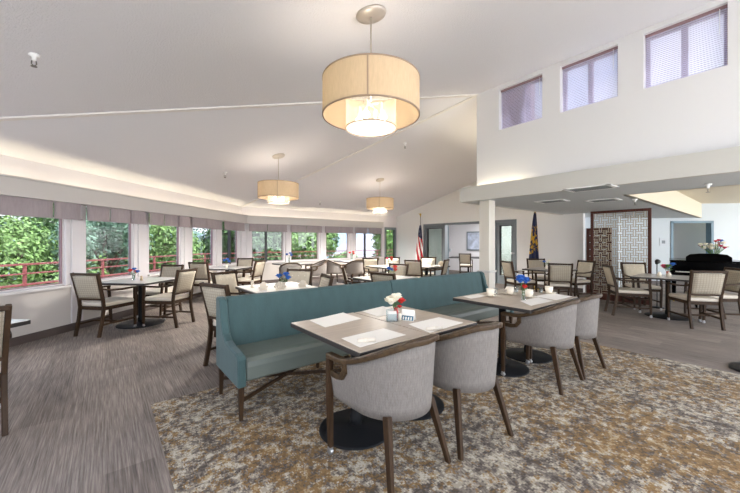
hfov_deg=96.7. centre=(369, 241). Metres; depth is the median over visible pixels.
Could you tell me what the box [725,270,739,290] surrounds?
cushion
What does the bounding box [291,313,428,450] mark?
dining table
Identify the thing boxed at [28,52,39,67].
sprinkler
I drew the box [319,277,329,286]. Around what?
cushion
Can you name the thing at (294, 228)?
window valance
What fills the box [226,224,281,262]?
tree
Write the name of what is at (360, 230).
window valance
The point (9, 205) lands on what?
window valance
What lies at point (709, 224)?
trim
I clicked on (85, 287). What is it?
cushion
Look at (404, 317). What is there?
print
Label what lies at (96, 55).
ceiling
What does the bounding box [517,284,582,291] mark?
baseboard
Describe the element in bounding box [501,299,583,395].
barrel chair
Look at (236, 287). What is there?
dining table
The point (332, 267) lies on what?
barrel chair
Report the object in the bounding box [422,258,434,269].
cushion
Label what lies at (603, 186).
ceiling vent
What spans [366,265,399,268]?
dining table
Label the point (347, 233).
window
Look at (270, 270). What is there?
wall
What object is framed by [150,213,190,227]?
window valance
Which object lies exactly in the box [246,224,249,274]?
trim
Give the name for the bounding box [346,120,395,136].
diffuser
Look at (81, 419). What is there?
floor
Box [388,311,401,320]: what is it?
condiment caddy
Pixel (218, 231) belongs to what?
trim
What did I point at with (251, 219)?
trim
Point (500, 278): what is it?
door
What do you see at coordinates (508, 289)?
coffee cup
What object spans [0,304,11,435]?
dining chair
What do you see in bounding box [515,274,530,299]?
flower vase
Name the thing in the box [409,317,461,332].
paper menu
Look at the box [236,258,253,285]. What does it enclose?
dining chair
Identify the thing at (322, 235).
trim
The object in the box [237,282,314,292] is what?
tablecloth
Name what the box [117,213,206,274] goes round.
tree
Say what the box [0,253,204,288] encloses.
deck railing
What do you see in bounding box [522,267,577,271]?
dining table
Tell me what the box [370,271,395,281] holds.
dining chair
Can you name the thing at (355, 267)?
barrel chair
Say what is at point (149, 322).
dining table
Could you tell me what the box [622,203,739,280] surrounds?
wall
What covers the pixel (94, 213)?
window valance
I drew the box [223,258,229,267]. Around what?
posy
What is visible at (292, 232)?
tree
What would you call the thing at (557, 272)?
cushion
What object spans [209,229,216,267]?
window
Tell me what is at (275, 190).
pendant lamp
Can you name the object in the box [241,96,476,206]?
trim
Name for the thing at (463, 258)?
cushion
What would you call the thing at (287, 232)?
trim
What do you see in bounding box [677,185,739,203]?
ceiling
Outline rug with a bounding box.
[151,320,739,492]
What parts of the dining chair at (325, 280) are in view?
leg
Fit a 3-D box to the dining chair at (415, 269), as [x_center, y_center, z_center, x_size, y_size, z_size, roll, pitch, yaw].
[1.222,0.911,8.446,0.538,0.938,0.654,0,0,31]
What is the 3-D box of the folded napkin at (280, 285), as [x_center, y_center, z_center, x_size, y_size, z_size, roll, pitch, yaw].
[-1.189,0.578,4.346,0.167,0.108,0.040,0,0,-29]
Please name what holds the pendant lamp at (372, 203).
hanging from the ceiling at (96, 55)
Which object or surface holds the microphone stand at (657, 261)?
on the floor
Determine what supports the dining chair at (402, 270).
on the floor
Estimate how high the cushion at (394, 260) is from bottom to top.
0.335 m
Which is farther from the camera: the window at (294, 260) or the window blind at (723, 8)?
the window at (294, 260)
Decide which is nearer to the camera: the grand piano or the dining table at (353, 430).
the dining table at (353, 430)
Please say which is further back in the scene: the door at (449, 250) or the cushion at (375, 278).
the door at (449, 250)
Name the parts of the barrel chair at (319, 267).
wood rail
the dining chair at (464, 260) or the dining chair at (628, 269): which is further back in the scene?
the dining chair at (464, 260)
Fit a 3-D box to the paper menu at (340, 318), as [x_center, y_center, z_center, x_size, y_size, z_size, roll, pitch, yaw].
[-0.288,0.634,2.699,0.284,0.002,0.435,0,0,43]
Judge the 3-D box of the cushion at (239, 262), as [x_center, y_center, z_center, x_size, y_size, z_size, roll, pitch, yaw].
[-3.470,0.658,9.111,0.387,0.335,0.127,0,0,6]
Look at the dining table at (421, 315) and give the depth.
2.67 m
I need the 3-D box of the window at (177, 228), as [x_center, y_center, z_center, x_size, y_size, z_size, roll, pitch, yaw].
[-4.448,0.024,7.138,0.150,1.335,1.035,0,0,6]
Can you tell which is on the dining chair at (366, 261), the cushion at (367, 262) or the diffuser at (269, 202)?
the cushion at (367, 262)
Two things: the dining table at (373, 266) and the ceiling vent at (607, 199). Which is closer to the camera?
the ceiling vent at (607, 199)
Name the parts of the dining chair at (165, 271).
leg, seat, leg, leg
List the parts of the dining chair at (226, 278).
leg, rail, leg, arm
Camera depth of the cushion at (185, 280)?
5.43 m
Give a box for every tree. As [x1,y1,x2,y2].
[0,215,56,287]
[0,215,110,289]
[1,202,127,283]
[48,208,155,283]
[88,214,174,267]
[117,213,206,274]
[192,228,210,263]
[201,221,234,263]
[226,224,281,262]
[267,232,294,259]
[279,232,313,259]
[296,232,339,258]
[331,250,357,257]
[371,230,392,258]
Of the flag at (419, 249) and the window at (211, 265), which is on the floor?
the flag at (419, 249)
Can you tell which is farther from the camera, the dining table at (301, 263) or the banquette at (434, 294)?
the dining table at (301, 263)
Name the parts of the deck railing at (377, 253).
rail, rail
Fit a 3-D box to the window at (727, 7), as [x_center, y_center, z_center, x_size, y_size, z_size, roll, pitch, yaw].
[4.037,-2.424,4.218,0.060,0.740,0.765,0,0,-39]
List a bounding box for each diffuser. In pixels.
[269,202,288,203]
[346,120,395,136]
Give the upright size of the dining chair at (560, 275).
0.938 m
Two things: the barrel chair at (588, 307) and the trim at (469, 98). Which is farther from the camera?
the trim at (469, 98)
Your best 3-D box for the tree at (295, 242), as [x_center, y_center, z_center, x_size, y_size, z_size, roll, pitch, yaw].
[-4.619,2.393,21.430,3.369,6.465,3.250,0,0,-16]
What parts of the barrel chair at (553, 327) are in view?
leg, leg, wood rail, leg, leg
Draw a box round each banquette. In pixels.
[216,280,391,420]
[389,271,513,323]
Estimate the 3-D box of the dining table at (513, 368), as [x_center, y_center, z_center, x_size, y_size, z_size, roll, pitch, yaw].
[1.452,1.006,3.609,0.581,0.740,0.886,0,0,-39]
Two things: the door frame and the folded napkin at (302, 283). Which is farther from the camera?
the door frame
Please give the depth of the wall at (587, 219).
9.95 m
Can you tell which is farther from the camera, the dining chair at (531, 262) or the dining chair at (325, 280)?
the dining chair at (531, 262)
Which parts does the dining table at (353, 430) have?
plate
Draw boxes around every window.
[0,219,71,295]
[101,218,137,280]
[147,227,179,275]
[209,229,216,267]
[221,230,237,265]
[251,231,284,262]
[290,233,319,261]
[326,233,348,259]
[355,234,383,258]
[503,79,541,127]
[564,51,617,109]
[646,7,727,87]
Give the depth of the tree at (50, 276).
10.37 m
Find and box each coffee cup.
[486,288,496,295]
[505,286,513,293]
[525,289,532,296]
[545,286,552,292]
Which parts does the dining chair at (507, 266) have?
leg, leg, seat frame, seat, arm, leg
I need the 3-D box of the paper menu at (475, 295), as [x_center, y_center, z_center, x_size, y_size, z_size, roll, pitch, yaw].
[1.222,0.634,3.845,0.342,0.002,0.156,0,0,-39]
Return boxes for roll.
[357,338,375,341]
[426,326,442,329]
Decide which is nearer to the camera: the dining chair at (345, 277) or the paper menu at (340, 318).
the paper menu at (340, 318)
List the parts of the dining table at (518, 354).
plate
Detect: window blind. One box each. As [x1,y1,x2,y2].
[501,75,541,128]
[562,46,617,111]
[646,4,726,87]
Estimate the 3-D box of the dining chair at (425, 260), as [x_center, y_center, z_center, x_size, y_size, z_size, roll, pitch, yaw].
[1.651,0.911,9.480,0.538,0.938,0.654,0,0,16]
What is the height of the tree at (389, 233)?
8.098 m
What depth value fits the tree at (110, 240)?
11.95 m
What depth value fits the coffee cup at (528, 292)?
3.75 m
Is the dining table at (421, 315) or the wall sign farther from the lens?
the wall sign
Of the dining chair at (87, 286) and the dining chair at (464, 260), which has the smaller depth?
the dining chair at (87, 286)
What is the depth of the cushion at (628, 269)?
7.16 m
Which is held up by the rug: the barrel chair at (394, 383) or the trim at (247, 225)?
the barrel chair at (394, 383)
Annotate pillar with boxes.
[477,200,496,288]
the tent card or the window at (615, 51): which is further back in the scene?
the window at (615, 51)
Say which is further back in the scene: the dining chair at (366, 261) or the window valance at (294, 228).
the window valance at (294, 228)
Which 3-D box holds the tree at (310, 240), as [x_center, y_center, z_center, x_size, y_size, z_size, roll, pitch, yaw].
[-3.328,2.166,20.912,2.848,6.920,3.033,0,0,-16]
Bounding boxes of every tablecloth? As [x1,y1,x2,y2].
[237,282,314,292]
[354,275,416,279]
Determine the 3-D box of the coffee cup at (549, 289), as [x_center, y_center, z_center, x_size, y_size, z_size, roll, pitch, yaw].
[2.207,0.586,4.057,0.092,0.080,0.110,0,0,27]
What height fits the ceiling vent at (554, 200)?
0.014 m
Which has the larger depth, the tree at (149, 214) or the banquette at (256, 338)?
the tree at (149, 214)
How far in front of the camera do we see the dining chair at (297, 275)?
5.42 m
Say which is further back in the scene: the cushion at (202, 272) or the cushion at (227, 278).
the cushion at (202, 272)
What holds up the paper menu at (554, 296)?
on the dining table at (518, 354)
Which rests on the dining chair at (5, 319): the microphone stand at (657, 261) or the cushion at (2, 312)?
the cushion at (2, 312)
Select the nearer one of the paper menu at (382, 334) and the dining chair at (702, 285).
the paper menu at (382, 334)
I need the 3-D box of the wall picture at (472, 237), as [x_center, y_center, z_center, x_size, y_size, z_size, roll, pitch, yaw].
[4.824,-0.046,15.167,0.049,0.880,0.840,0,0,-39]
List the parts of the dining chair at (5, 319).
rail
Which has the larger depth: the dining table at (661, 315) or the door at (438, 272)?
the door at (438, 272)
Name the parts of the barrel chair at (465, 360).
leg, wood rail, leg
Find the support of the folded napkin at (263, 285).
on the tablecloth at (290, 285)
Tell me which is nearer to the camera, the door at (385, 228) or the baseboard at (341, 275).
the baseboard at (341, 275)
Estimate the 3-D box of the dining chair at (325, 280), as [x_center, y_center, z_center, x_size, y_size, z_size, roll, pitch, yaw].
[-0.858,0.911,4.354,0.654,0.938,0.538,0,0,-24]
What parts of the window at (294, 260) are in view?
sill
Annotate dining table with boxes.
[11,319,30,327]
[102,277,174,328]
[209,266,252,270]
[235,286,254,293]
[272,262,312,264]
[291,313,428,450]
[334,260,359,283]
[353,277,371,281]
[355,305,476,420]
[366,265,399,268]
[422,264,449,274]
[449,256,478,271]
[453,293,556,376]
[483,289,577,363]
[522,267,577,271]
[630,273,693,320]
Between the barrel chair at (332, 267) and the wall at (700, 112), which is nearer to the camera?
the wall at (700, 112)
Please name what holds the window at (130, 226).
in the wall at (47, 309)
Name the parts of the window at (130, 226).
sill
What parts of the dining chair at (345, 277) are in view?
leg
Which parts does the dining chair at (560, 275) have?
leg, seat, seat frame, rail, leg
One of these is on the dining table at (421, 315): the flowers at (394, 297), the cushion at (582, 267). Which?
the flowers at (394, 297)
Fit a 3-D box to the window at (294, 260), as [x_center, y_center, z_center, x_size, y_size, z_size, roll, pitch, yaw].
[-2.349,0.024,11.854,1.175,1.335,0.150,0,0,-39]
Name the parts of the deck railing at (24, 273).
post, rail, rail, rail, post, post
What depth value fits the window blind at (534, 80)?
5.78 m
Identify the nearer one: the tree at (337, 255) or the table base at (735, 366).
the table base at (735, 366)
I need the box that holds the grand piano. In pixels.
[669,253,739,300]
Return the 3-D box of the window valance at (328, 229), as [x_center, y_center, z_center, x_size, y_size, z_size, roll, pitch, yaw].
[-1.165,-0.462,12.578,1.299,0.245,0.049,0,0,-39]
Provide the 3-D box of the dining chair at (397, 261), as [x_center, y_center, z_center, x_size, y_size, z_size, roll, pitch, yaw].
[0.626,0.911,9.444,0.538,0.938,0.654,0,0,6]
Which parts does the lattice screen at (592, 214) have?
post, rail, rail, post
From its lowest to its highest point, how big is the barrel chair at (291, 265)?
0.837 m
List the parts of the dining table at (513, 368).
plate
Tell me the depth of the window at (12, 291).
4.93 m
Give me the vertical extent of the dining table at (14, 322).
0.740 m
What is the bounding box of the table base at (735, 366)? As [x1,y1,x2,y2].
[728,362,739,371]
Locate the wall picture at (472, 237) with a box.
[467,231,478,250]
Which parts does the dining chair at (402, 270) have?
rail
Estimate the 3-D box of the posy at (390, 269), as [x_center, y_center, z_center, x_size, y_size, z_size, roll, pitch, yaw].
[0.408,0.524,5.923,0.226,0.216,0.191,0,0,25]
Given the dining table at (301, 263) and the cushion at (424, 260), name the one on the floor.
the dining table at (301, 263)
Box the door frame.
[423,219,516,282]
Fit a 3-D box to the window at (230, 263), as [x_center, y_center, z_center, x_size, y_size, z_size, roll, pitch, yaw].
[-4.164,0.024,9.774,0.150,1.335,1.006,0,0,6]
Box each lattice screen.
[586,228,611,293]
[590,208,651,304]
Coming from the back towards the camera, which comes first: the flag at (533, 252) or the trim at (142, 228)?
the flag at (533, 252)
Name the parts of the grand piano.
leg, lid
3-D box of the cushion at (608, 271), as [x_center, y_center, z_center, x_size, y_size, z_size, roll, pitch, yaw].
[4.627,0.658,6.348,0.127,0.335,0.387,0,0,19]
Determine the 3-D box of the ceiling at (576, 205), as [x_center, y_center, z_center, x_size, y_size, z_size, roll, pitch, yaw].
[7.949,-0.809,7.237,10.540,0.050,7.700,0,0,-39]
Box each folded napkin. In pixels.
[258,282,267,290]
[274,282,286,289]
[298,280,306,287]
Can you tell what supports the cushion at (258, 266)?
on the dining chair at (258, 269)
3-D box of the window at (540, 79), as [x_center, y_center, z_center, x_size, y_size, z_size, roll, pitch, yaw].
[2.731,-2.424,5.840,0.060,0.740,0.770,0,0,-39]
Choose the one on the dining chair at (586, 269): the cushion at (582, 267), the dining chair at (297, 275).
the cushion at (582, 267)
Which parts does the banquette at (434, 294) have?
backrest, seat, cross rail, armrest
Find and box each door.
[384,227,395,271]
[425,225,443,274]
[448,226,450,273]
[497,222,514,284]
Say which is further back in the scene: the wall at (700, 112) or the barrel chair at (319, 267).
the barrel chair at (319, 267)
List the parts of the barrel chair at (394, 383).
leg, wood rail, leg, leg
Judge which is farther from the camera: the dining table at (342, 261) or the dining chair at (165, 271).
the dining table at (342, 261)
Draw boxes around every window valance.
[0,195,82,219]
[87,205,146,224]
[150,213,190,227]
[192,217,222,229]
[224,221,244,230]
[249,224,286,231]
[291,225,322,232]
[325,226,352,232]
[355,227,381,233]
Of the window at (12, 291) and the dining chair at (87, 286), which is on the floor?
the dining chair at (87, 286)
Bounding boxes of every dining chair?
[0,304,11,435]
[70,272,136,337]
[136,264,183,318]
[142,268,197,327]
[188,262,222,298]
[199,282,230,365]
[211,270,244,336]
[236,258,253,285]
[237,260,265,292]
[286,268,312,284]
[319,273,333,286]
[341,265,365,283]
[362,257,385,281]
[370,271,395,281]
[382,257,399,272]
[388,263,408,275]
[404,259,431,276]
[421,257,435,275]
[422,259,449,275]
[459,253,472,272]
[501,260,536,291]
[526,258,547,291]
[544,263,572,295]
[558,260,595,297]
[602,264,652,317]
[620,262,662,310]
[666,270,728,330]
[684,267,739,322]
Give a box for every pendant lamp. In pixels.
[257,153,298,204]
[322,4,419,136]
[366,178,393,212]
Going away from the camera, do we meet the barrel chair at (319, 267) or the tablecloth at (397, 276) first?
the tablecloth at (397, 276)
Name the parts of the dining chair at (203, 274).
rail, seat, leg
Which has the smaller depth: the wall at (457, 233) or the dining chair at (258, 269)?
the dining chair at (258, 269)
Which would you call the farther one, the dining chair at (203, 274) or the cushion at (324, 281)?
the dining chair at (203, 274)
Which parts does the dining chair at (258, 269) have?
seat, seat frame, leg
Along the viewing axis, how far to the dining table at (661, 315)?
6.04 m
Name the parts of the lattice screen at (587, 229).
post, rail, lattice panel, post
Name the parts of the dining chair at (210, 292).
leg, rail, leg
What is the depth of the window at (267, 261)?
10.96 m
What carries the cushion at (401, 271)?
on the dining chair at (402, 270)
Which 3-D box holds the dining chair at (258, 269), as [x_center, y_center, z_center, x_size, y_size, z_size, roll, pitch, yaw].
[-2.966,0.911,8.081,0.654,0.938,0.538,0,0,11]
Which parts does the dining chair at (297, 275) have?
rail, leg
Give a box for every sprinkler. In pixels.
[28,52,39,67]
[704,183,711,192]
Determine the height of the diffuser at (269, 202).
0.010 m
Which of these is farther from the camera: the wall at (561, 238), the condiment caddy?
the wall at (561, 238)
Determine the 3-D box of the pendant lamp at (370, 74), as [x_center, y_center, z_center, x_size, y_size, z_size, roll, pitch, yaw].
[0.009,-1.476,2.820,0.831,1.029,0.831,0,0,-39]
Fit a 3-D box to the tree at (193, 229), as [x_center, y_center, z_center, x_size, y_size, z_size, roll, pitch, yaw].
[-10.414,2.310,19.691,3.721,6.632,2.974,0,0,-11]
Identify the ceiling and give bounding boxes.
[0,0,714,216]
[470,172,739,217]
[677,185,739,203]
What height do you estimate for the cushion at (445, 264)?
0.335 m
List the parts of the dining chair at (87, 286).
leg, rail, rail, leg, seat frame, seat, leg, arm, leg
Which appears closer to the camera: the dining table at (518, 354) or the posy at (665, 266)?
the dining table at (518, 354)
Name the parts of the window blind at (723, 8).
head rail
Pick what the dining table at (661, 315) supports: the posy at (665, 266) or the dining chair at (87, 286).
the posy at (665, 266)
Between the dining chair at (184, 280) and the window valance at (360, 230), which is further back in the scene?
the window valance at (360, 230)
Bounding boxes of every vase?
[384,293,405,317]
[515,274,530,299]
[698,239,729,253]
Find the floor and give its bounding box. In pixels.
[0,270,739,492]
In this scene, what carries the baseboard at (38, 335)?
attached to the wall at (47, 309)
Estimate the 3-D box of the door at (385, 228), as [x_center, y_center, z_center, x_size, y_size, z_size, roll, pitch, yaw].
[0.866,0.366,14.488,0.712,2.020,0.100,0,0,-39]
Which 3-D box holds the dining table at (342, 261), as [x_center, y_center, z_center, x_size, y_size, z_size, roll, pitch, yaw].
[-0.615,1.006,11.125,0.886,0.740,0.886,0,0,-39]
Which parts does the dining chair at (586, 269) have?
leg, seat, seat frame, leg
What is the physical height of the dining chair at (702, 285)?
0.938 m
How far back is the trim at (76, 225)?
5.16 m
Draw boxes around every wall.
[0,154,241,337]
[242,207,396,279]
[397,181,584,291]
[429,224,510,273]
[477,0,739,185]
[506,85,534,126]
[585,216,621,286]
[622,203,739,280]
[674,223,705,257]
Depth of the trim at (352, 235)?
13.11 m
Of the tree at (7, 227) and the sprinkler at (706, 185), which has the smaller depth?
the sprinkler at (706, 185)
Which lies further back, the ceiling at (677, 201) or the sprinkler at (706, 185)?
the ceiling at (677, 201)
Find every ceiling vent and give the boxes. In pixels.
[534,199,569,203]
[562,184,619,192]
[584,198,621,202]
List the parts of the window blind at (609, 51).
head rail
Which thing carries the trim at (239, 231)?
attached to the wall at (47, 309)
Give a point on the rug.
(640, 423)
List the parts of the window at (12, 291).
sill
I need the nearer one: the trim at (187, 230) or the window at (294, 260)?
the trim at (187, 230)
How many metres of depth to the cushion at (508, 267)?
7.70 m
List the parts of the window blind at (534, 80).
head rail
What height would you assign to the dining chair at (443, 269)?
0.938 m
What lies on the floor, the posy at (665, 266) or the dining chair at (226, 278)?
the dining chair at (226, 278)
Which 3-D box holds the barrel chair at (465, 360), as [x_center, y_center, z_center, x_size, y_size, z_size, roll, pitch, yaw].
[0.653,0.962,2.427,0.604,0.837,0.621,0,0,-31]
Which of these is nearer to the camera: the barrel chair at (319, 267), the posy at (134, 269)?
the posy at (134, 269)
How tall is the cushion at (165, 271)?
0.335 m
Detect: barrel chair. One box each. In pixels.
[279,262,301,281]
[305,260,327,285]
[323,259,345,284]
[326,334,450,492]
[343,260,365,283]
[433,321,513,460]
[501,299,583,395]
[529,293,606,379]
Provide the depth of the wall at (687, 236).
11.78 m
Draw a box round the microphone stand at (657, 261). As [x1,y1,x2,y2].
[652,259,664,308]
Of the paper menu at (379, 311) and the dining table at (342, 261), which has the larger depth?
the dining table at (342, 261)
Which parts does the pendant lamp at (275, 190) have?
lamp shade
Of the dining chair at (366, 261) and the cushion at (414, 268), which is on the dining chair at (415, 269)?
the cushion at (414, 268)
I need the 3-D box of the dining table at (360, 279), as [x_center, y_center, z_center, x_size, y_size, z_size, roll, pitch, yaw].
[0.309,1.006,5.834,0.886,0.740,0.886,0,0,-39]
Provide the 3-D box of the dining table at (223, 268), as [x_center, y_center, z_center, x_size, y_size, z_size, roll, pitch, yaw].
[-3.554,1.006,8.206,0.886,0.740,0.886,0,0,6]
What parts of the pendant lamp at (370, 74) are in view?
lamp arm, bulb, lamp arm, stem, lamp shade, lamp arm, lamp arm, bulb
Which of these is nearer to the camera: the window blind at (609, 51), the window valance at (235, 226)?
the window blind at (609, 51)
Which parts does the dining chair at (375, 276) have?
rail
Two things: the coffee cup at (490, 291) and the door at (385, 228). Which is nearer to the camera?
the coffee cup at (490, 291)
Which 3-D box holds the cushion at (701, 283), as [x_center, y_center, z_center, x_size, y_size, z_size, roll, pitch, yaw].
[5.296,0.658,5.172,0.387,0.335,0.127,0,0,16]
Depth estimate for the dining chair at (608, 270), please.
6.14 m
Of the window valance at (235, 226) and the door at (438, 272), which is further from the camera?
the door at (438, 272)
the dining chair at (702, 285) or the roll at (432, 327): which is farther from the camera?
the dining chair at (702, 285)
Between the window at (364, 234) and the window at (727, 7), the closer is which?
the window at (727, 7)
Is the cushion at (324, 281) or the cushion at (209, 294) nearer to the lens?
the cushion at (209, 294)
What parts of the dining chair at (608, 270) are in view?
leg, leg, seat, seat frame, arm, leg, leg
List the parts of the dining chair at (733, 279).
leg, leg, seat, leg, seat frame, rail, leg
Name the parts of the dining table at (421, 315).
plate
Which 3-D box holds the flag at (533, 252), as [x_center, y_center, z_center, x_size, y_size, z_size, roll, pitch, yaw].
[4.816,0.216,9.618,0.313,2.320,0.280,0,0,-39]
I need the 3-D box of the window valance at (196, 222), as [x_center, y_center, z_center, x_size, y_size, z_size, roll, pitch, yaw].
[-4.126,-0.462,8.411,0.040,0.245,1.291,0,0,6]
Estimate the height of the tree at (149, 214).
8.475 m
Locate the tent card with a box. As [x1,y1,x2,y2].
[401,309,415,321]
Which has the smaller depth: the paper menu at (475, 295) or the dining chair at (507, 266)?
the paper menu at (475, 295)
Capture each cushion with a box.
[0,311,3,356]
[72,276,99,298]
[160,267,180,283]
[176,271,195,292]
[190,264,207,278]
[202,287,225,316]
[215,273,237,295]
[237,260,251,271]
[254,262,264,275]
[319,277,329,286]
[364,259,377,270]
[372,275,392,281]
[386,259,398,269]
[389,265,405,275]
[406,261,420,274]
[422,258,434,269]
[443,261,448,273]
[460,255,469,262]
[502,262,513,277]
[528,260,543,272]
[550,265,570,280]
[577,262,592,276]
[603,267,613,284]
[623,264,645,279]
[691,273,724,294]
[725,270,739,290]
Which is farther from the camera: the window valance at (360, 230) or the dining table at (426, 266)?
the window valance at (360, 230)
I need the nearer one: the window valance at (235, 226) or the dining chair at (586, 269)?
the dining chair at (586, 269)
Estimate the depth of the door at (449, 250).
12.73 m
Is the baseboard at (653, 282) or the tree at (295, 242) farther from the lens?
the tree at (295, 242)
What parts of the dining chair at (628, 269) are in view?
leg, rail, leg, seat, seat frame, leg, leg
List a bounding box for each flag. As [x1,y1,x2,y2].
[415,213,422,259]
[529,212,539,289]
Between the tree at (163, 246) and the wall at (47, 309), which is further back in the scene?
the tree at (163, 246)
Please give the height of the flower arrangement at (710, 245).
0.489 m
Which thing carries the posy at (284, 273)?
on the tablecloth at (290, 285)
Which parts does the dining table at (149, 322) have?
plate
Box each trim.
[0,94,477,120]
[0,173,247,223]
[71,205,82,322]
[138,213,146,304]
[184,218,190,293]
[216,229,220,271]
[239,231,240,273]
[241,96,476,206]
[245,215,383,227]
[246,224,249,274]
[285,225,288,262]
[320,226,324,260]
[350,227,354,259]
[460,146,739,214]
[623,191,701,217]
[628,184,739,194]
[670,221,713,282]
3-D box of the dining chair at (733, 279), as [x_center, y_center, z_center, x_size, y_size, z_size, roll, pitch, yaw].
[5.997,0.911,5.716,0.654,0.938,0.538,0,0,13]
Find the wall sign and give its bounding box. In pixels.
[659,238,666,245]
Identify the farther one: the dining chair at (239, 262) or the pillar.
the dining chair at (239, 262)
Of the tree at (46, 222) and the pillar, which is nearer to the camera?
the pillar
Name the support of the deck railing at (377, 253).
on the deck
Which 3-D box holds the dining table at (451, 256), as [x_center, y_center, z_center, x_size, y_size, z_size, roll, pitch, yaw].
[4.170,1.006,13.952,1.506,0.740,1.006,0,0,21]
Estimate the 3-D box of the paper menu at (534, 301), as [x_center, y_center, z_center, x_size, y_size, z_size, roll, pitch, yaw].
[1.762,0.634,3.519,0.546,0.002,0.209,0,0,-36]
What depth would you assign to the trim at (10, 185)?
5.30 m
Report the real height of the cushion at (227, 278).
0.335 m
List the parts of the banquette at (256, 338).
leg, armrest, leg, cross rail, cross rail, seat, backrest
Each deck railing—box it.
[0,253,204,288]
[204,250,391,264]
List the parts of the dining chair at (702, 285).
leg, arm, leg, seat, seat frame, leg, rail, rail, leg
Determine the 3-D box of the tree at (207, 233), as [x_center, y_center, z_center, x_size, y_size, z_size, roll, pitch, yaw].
[-8.317,1.557,18.877,2.344,8.138,3.473,0,0,-10]
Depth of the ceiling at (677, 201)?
7.87 m
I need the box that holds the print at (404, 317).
[401,315,413,320]
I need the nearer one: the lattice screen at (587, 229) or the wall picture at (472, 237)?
the lattice screen at (587, 229)
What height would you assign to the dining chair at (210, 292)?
0.938 m
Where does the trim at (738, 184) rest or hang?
attached to the ceiling at (723, 194)
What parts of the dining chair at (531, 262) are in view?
seat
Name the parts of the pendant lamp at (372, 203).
lamp shade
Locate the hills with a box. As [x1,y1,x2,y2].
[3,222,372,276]
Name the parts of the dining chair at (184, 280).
leg, arm, leg, seat, seat frame, leg, rail, leg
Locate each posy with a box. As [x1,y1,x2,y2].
[127,268,139,279]
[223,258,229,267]
[275,272,290,282]
[386,265,397,272]
[542,260,550,268]
[660,263,675,272]
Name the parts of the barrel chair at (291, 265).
wood rail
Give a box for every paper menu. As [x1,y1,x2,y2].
[309,313,360,326]
[341,328,404,346]
[363,306,399,316]
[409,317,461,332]
[463,294,484,298]
[521,297,551,305]
[537,293,571,299]
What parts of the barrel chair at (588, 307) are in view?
leg, wood rail, leg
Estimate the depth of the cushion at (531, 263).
8.84 m
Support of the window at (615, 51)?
in the wall at (700, 112)
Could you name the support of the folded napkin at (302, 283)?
on the tablecloth at (290, 285)
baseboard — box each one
[9,284,241,346]
[245,271,384,284]
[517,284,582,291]
[622,280,664,283]
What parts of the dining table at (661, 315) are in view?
plate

